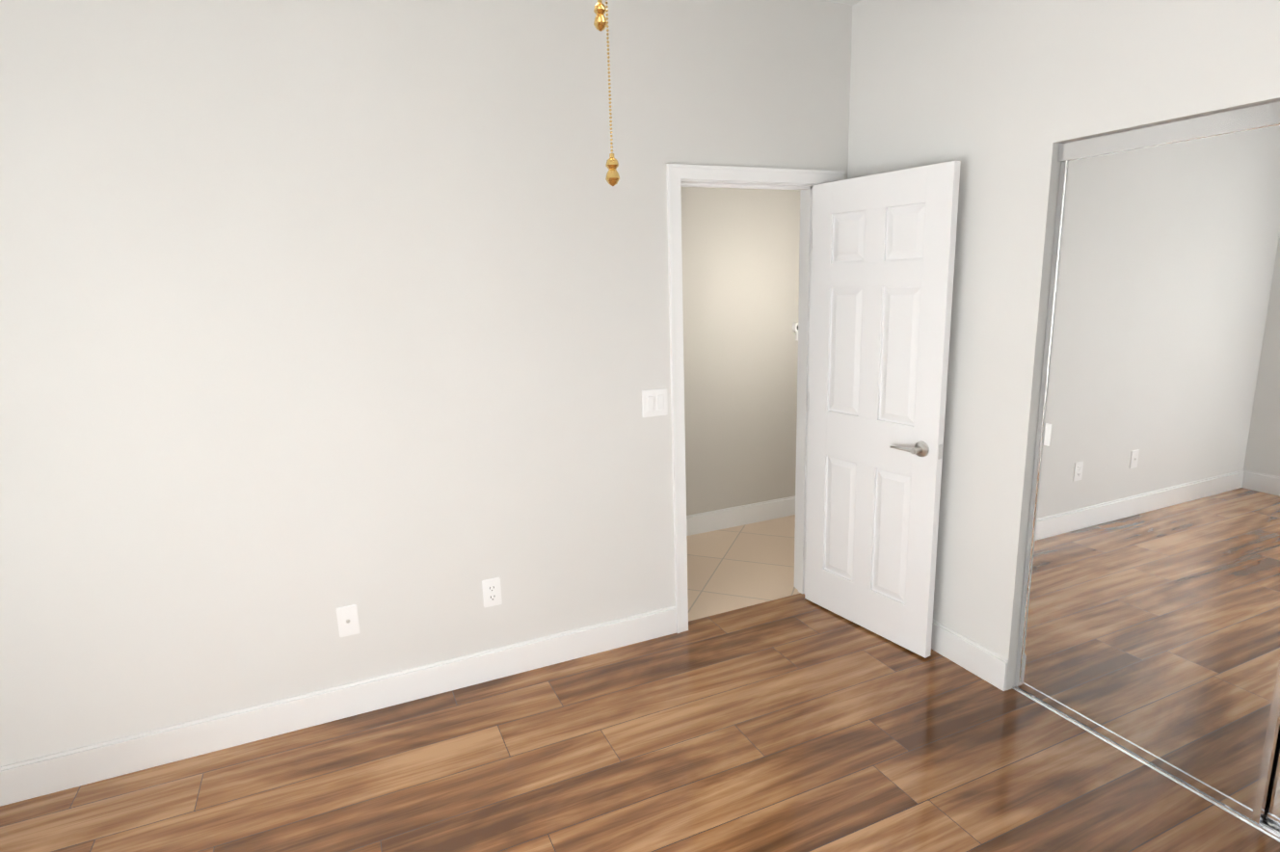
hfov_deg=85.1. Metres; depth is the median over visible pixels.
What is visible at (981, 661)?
baseboard
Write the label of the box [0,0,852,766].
wall
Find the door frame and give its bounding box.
[666,163,845,633]
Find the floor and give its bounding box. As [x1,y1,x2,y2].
[0,514,1279,851]
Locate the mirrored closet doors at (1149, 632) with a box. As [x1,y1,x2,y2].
[1011,99,1279,843]
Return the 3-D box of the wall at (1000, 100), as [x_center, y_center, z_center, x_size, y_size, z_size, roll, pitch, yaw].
[1.658,-0.225,1.954,0.120,2.740,3.100,-7,13,-23]
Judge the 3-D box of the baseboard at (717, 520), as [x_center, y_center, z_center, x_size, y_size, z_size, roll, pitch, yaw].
[0.138,0.652,4.348,4.400,0.133,0.013,-7,13,-23]
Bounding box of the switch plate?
[641,387,667,417]
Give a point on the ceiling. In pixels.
(849, 2)
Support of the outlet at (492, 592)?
attached to the wall at (314, 314)
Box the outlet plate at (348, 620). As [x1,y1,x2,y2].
[336,604,360,637]
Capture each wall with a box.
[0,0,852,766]
[680,186,799,515]
[847,0,1279,690]
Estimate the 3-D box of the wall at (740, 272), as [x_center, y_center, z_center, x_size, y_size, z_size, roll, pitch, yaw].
[0.272,-0.550,3.707,4.640,2.740,1.090,-7,13,-23]
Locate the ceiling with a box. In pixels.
[820,0,862,5]
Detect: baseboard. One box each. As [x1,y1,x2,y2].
[0,605,676,806]
[686,495,795,535]
[931,619,1008,691]
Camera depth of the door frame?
3.09 m
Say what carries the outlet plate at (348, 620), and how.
attached to the wall at (314, 314)
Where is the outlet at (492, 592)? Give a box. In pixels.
[481,577,502,607]
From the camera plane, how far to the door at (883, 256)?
2.96 m
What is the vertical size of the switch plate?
0.117 m
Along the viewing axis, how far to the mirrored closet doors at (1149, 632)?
2.12 m
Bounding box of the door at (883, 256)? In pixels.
[804,160,960,658]
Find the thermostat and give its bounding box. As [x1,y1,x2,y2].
[792,322,798,340]
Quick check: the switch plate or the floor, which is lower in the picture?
the floor
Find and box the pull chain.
[593,0,619,186]
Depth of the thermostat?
4.48 m

